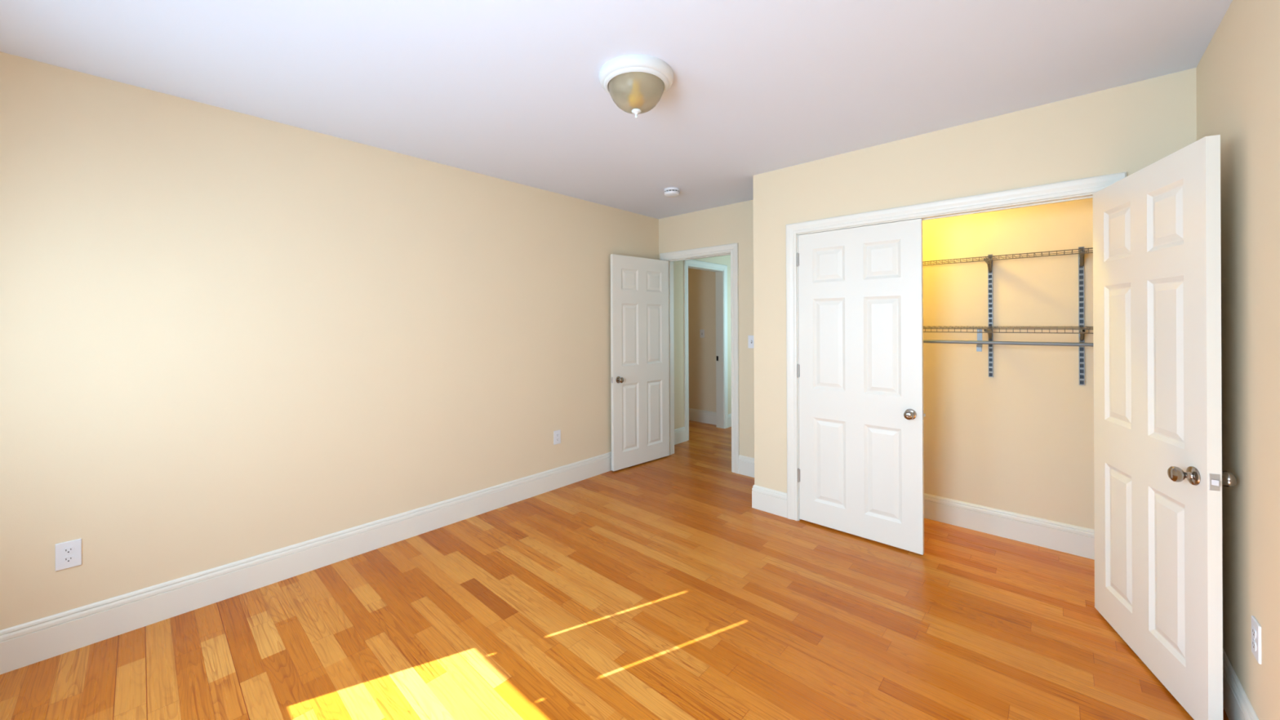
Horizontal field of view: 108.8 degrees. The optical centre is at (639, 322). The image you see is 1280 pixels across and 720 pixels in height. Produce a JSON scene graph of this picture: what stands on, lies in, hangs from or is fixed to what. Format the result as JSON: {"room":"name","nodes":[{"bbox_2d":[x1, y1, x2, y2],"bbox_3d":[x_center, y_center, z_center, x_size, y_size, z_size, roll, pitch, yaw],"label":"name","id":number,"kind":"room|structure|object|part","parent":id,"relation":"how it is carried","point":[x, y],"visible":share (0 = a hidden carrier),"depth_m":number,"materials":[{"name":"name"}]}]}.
{"room":"empty bedroom","nodes":[
{"label":"empty bedroom","id":0,"kind":"room"},
{"bbox_2d":[0,51,658,630],"bbox_3d":[-1.438,0.153,3.245,0.115,2.539,4.748,0,0,42],"label":"wall","id":1,"kind":"structure","parent":0,"point":[227,336],"depth_m":2.44,"materials":[{"name":"beige paint"}]},
{"bbox_2d":[55,538,81,571],"bbox_3d":[-2.491,1.010,1.998,0.009,0.116,0.072,0,0,42],"label":"wall outlet","id":2,"kind":"object","parent":1,"relation":"attached to","point":[68,553],"visible":1,"depth_m":2.00,"materials":[{"name":"white plastic"}]},
{"bbox_2d":[62,555,75,563],"bbox_3d":[-2.489,1.030,1.996,0.004,0.025,0.034,0,0,42],"label":"receptacle","id":3,"kind":"object","parent":2,"relation":"attached to","point":[65,559],"depth_m":2.00,"materials":[{"name":"white plastic"}]},
{"bbox_2d":[62,546,75,554],"bbox_3d":[-2.490,0.991,1.996,0.004,0.025,0.034,0,0,42],"label":"receptacle","id":4,"kind":"object","parent":2,"relation":"attached to","point":[65,550],"depth_m":2.00,"materials":[{"name":"white plastic"}]},
{"bbox_2d":[0,452,611,674],"bbox_3d":[-1.317,1.335,3.275,0.015,0.174,4.548,0,0,42],"label":"baseboard","id":5,"kind":"structure","parent":1,"relation":"attached to","point":[28,643],"depth_m":2.43,"materials":[{"name":"white paint"}]},
{"bbox_2d":[553,430,560,444],"bbox_3d":[-0.712,0.984,3.944,0.009,0.116,0.072,0,0,42],"label":"wall outlet","id":6,"kind":"object","parent":1,"relation":"attached to","point":[557,434],"visible":1,"depth_m":3.94,"materials":[{"name":"white plastic"}]},
{"bbox_2d":[0,420,1228,719],"bbox_3d":[0.217,1.445,4.043,6.454,0.060,8.150,0,0,42],"label":"floor","id":7,"kind":"structure","parent":0,"point":[655,589],"depth_m":2.10,"materials":[{"name":"brown wood"}]},
{"bbox_2d":[0,0,1232,218],"bbox_3d":[0.204,-1.164,4.043,6.454,0.080,8.150,0,0,42],"label":"ceiling","id":8,"kind":"structure","parent":0,"point":[512,91],"depth_m":2.00,"materials":[{"name":"white paint"}]},
{"bbox_2d":[598,54,673,118],"bbox_3d":[-0.017,-1.027,2.084,0.340,0.192,0.340,0,0,42],"label":"ceiling light","id":9,"kind":"object","parent":8,"relation":"attached to","point":[636,84],"visible":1,"depth_m":1.99,"materials":[{"name":"white glass"}]},
{"bbox_3d":[-0.017,-1.023,2.084,0.254,0.119,0.254,0,0,42],"label":"lamp shade","id":10,"kind":"part","parent":9,"relation":"part of","materials":[{"name":"beige glass"}]},
{"bbox_2d":[663,186,679,197],"bbox_3d":[0.268,-1.097,3.863,0.134,0.056,0.134,0,0,42],"label":"smoke detector","id":11,"kind":"object","parent":8,"relation":"attached to","point":[672,192],"visible":1,"depth_m":3.82,"materials":[{"name":"white plastic"}]},
{"bbox_2d":[688,267,715,412],"bbox_3d":[0.353,0.145,7.073,2.175,2.539,0.115,0,0,42],"label":"wall","id":12,"kind":"structure","parent":0,"point":[701,283],"depth_m":6.52,"materials":[{"name":"beige paint"}]},
{"bbox_2d":[699,329,704,337],"bbox_3d":[0.879,0.152,6.503,0.072,0.116,0.018,0,0,42],"label":"light switch","id":13,"kind":"object","parent":12,"relation":"attached to","point":[701,331],"visible":1,"depth_m":6.50,"materials":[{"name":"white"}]},
{"bbox_2d":[688,408,715,424],"bbox_3d":[0.315,1.327,7.025,2.175,0.174,0.015,0,0,42],"label":"baseboard","id":14,"kind":"structure","parent":12,"relation":"attached to","point":[695,415],"depth_m":6.49,"materials":[{"name":"white paint"}]},
{"bbox_2d":[673,254,731,429],"bbox_3d":[1.159,0.141,6.257,0.115,2.539,3.202,0,0,42],"label":"wall","id":15,"kind":"structure","parent":0,"point":[678,274],"depth_m":5.44,"materials":[{"name":"beige paint"}]},
{"bbox_2d":[674,413,731,444],"bbox_3d":[1.251,1.323,6.255,0.015,0.174,3.087,0,0,42],"label":"baseboard","id":16,"kind":"structure","parent":15,"relation":"attached to","point":[679,433],"depth_m":5.41,"materials":[{"name":"white paint"}]},
{"bbox_2d":[683,259,728,441],"bbox_3d":[0.812,0.320,5.864,0.136,2.185,0.952,0,0,42],"label":"door frame","id":17,"kind":"structure","parent":15,"relation":"attached to","point":[722,371],"depth_m":6.13,"materials":[{"name":"white paint"}]},
{"bbox_2d":[658,197,1094,529],"bbox_3d":[1.560,0.139,3.821,3.764,2.539,0.149,0,0,42],"label":"wall","id":18,"kind":"structure","parent":0,"point":[1020,439],"depth_m":3.02,"materials":[{"name":"beige paint"}]},
{"bbox_2d":[610,253,669,471],"bbox_3d":[0.020,0.374,4.600,0.783,2.056,0.139,0,0,-43],"label":"door","id":19,"kind":"structure","parent":18,"relation":"in","point":[640,380],"depth_m":4.55,"materials":[{"name":"white paint"}]},
{"bbox_3d":[-0.187,0.542,4.356,0.065,0.065,0.061,0,0,-43],"label":"knob","id":20,"kind":"part","parent":19,"relation":"part of","materials":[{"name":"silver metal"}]},
{"bbox_2d":[659,242,739,473],"bbox_3d":[0.617,0.332,4.662,0.948,2.162,0.153,0,0,42],"label":"door frame","id":21,"kind":"structure","parent":18,"relation":"attached to","point":[731,249],"depth_m":4.34,"materials":[{"name":"white paint"}]},
{"bbox_2d":[738,454,754,477],"bbox_3d":[1.110,1.324,4.127,0.495,0.174,0.015,0,0,42],"label":"baseboard","id":22,"kind":"structure","parent":18,"relation":"attached to","point":[746,464],"depth_m":4.23,"materials":[{"name":"white paint"}]},
{"bbox_2d":[747,335,754,348],"bbox_3d":[1.022,0.173,4.202,0.072,0.116,0.018,0,0,42],"label":"light switch","id":23,"kind":"object","parent":18,"relation":"attached to","point":[750,338],"visible":0.81,"depth_m":4.21,"materials":[{"name":"white plastic"}]},
{"bbox_2d":[987,253,993,377],"bbox_3d":[2.333,-0.048,3.050,0.025,0.815,0.014,0,0,42],"label":"shelf standard","id":24,"kind":"object","parent":18,"relation":"attached to","point":[990,319],"visible":0.83,"depth_m":3.05,"materials":[{"name":"grey paint"}]},
{"bbox_2d":[983,257,991,273],"bbox_3d":[2.232,-0.367,2.941,0.014,0.092,0.297,0,0,42],"label":"shelf bracket","id":25,"kind":"object","parent":24,"relation":"attached to","point":[988,262],"visible":1,"depth_m":3.00,"materials":[{"name":"grey metal"}]},
{"bbox_2d":[983,328,991,341],"bbox_3d":[2.234,0.076,2.941,0.014,0.092,0.297,0,0,42],"label":"shelf bracket","id":26,"kind":"object","parent":24,"relation":"attached to","point":[989,335],"visible":0.85,"depth_m":2.99,"materials":[{"name":"grey metal"}]},
{"bbox_2d":[922,247,1093,265],"bbox_3d":[2.040,-0.401,3.107,2.070,0.040,0.314,0,0,42],"label":"wire shelf","id":27,"kind":"object","parent":18,"relation":"attached to","point":[1080,249],"visible":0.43,"depth_m":2.77,"materials":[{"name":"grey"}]},
{"bbox_2d":[923,325,1093,333],"bbox_3d":[2.042,0.042,3.107,2.070,0.039,0.314,0,0,42],"label":"wire shelf","id":28,"kind":"object","parent":18,"relation":"attached to","point":[973,327],"visible":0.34,"depth_m":2.82,"materials":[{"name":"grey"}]},
{"bbox_2d":[923,328,1093,351],"bbox_3d":[1.960,0.106,3.017,2.067,0.144,0.040,0,0,42],"label":"closet rod","id":29,"kind":"object","parent":28,"relation":"hanging from","point":[980,342],"visible":0.59,"depth_m":2.80,"materials":[{"name":"grey paint"}]},
{"bbox_2d":[924,493,1094,559],"bbox_3d":[2.152,1.319,3.220,2.087,0.174,0.015,0,0,42],"label":"baseboard","id":30,"kind":"structure","parent":18,"relation":"attached to","point":[1077,540],"depth_m":2.97,"materials":[{"name":"white paint"}]},
{"bbox_2d":[1078,246,1084,385],"bbox_3d":[2.655,-0.042,2.756,0.025,0.830,0.014,0,0,42],"label":"shelf standard","id":31,"kind":"object","parent":18,"relation":"attached to","point":[1081,270],"visible":0.92,"depth_m":2.76,"materials":[{"name":"grey paint"}]},
{"bbox_2d":[1080,249,1084,267],"bbox_3d":[2.554,-0.368,2.646,0.014,0.092,0.297,0,0,42],"label":"shelf bracket","id":32,"kind":"object","parent":31,"relation":"attached to","point":[1082,255],"visible":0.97,"depth_m":2.69,"materials":[{"name":"grey metal"}]},
{"bbox_2d":[1080,327,1085,342],"bbox_3d":[2.556,0.075,2.646,0.014,0.092,0.297,0,0,42],"label":"shelf bracket","id":33,"kind":"object","parent":31,"relation":"attached to","point":[1082,335],"visible":0.91,"depth_m":2.71,"materials":[{"name":"grey metal"}]},
{"bbox_2d":[753,67,1196,493],"bbox_3d":[1.705,0.138,2.804,2.177,2.539,0.090,0,0,42],"label":"wall","id":34,"kind":"structure","parent":0,"point":[1131,127],"depth_m":2.68,"materials":[{"name":"beige paint"}]},
{"bbox_2d":[796,218,925,555],"bbox_3d":[1.425,0.384,3.023,0.787,2.022,0.159,0,0,42],"label":"door","id":35,"kind":"structure","parent":34,"relation":"in","point":[860,367],"depth_m":2.98,"materials":[{"name":"white paint"}]},
{"bbox_3d":[1.630,0.556,2.772,0.065,0.065,0.063,0,0,42],"label":"knob","id":36,"kind":"part","parent":35,"relation":"part of","materials":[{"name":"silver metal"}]},
{"bbox_2d":[786,171,1126,520],"bbox_3d":[1.719,0.347,2.780,1.695,2.122,0.111,0,0,42],"label":"door frame","id":37,"kind":"structure","parent":34,"relation":"attached to","point":[1088,185],"depth_m":2.95,"materials":[{"name":"white paint"}]},
{"bbox_2d":[1093,134,1236,719],"bbox_3d":[2.082,0.381,1.888,0.157,2.022,0.788,0,0,24],"label":"door","id":38,"kind":"structure","parent":34,"relation":"in","point":[1159,477],"depth_m":1.76,"materials":[{"name":"white paint"}]},
{"bbox_3d":[1.910,0.535,1.615,0.063,0.065,0.065,0,0,24],"label":"knob","id":39,"kind":"part","parent":38,"relation":"part of","materials":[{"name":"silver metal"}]},
{"bbox_3d":[1.929,0.535,1.538,0.025,0.056,0.003,0,0,24],"label":"latch plate","id":40,"kind":"part","parent":38,"relation":"part of","materials":[{"name":"silver metal"}]},
{"bbox_3d":[1.997,0.534,1.576,0.061,0.065,0.065,0,0,24],"label":"knob","id":41,"kind":"part","parent":38,"relation":"part of","materials":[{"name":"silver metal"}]},
{"bbox_2d":[1195,0,1279,719],"bbox_3d":[1.389,0.140,0.761,0.115,2.539,4.897,0,0,42],"label":"wall","id":42,"kind":"structure","parent":0,"point":[1237,74],"depth_m":1.48,"materials":[{"name":"beige paint"}]},
{"bbox_2d":[1222,648,1258,719],"bbox_3d":[1.154,1.323,0.593,0.015,0.174,3.924,0,0,42],"label":"baseboard","id":43,"kind":"structure","parent":42,"relation":"attached to","point":[1237,705],"depth_m":1.58,"materials":[{"name":"white paint"}]},
{"bbox_2d":[1251,615,1261,664],"bbox_3d":[1.924,0.989,1.432,0.009,0.116,0.072,0,0,42],"label":"wall outlet","id":44,"kind":"object","parent":42,"relation":"attached to","point":[1255,627],"visible":1,"depth_m":1.42,"materials":[{"name":"white plastic"}]},
{"bbox_2d":[1252,639,1256,651],"bbox_3d":[1.923,1.008,1.433,0.004,0.025,0.034,0,0,42],"label":"receptacle","id":45,"kind":"object","parent":44,"relation":"attached to","point":[1254,641],"depth_m":1.43,"materials":[{"name":"white plastic"}]},
{"bbox_2d":[1252,626,1256,638],"bbox_3d":[1.923,0.969,1.433,0.004,0.025,0.034,0,0,42],"label":"receptacle","id":46,"kind":"object","parent":44,"relation":"attached to","point":[1254,628],"depth_m":1.43,"materials":[{"name":"white plastic"}]},
{"bbox_3d":[1.145,0.141,3.738,0.090,2.539,0.534,0,0,42],"label":"wall","id":47,"kind":"structure","parent":0,"visible":0},
{"bbox_2d":[751,484,786,517],"bbox_3d":[1.175,1.323,3.645,0.282,0.174,0.639,0,0,42],"label":"baseboard","id":48,"kind":"structure","parent":47,"relation":"attached to","point":[763,499],"depth_m":3.41,"materials":[{"name":"white paint"}]}
]}

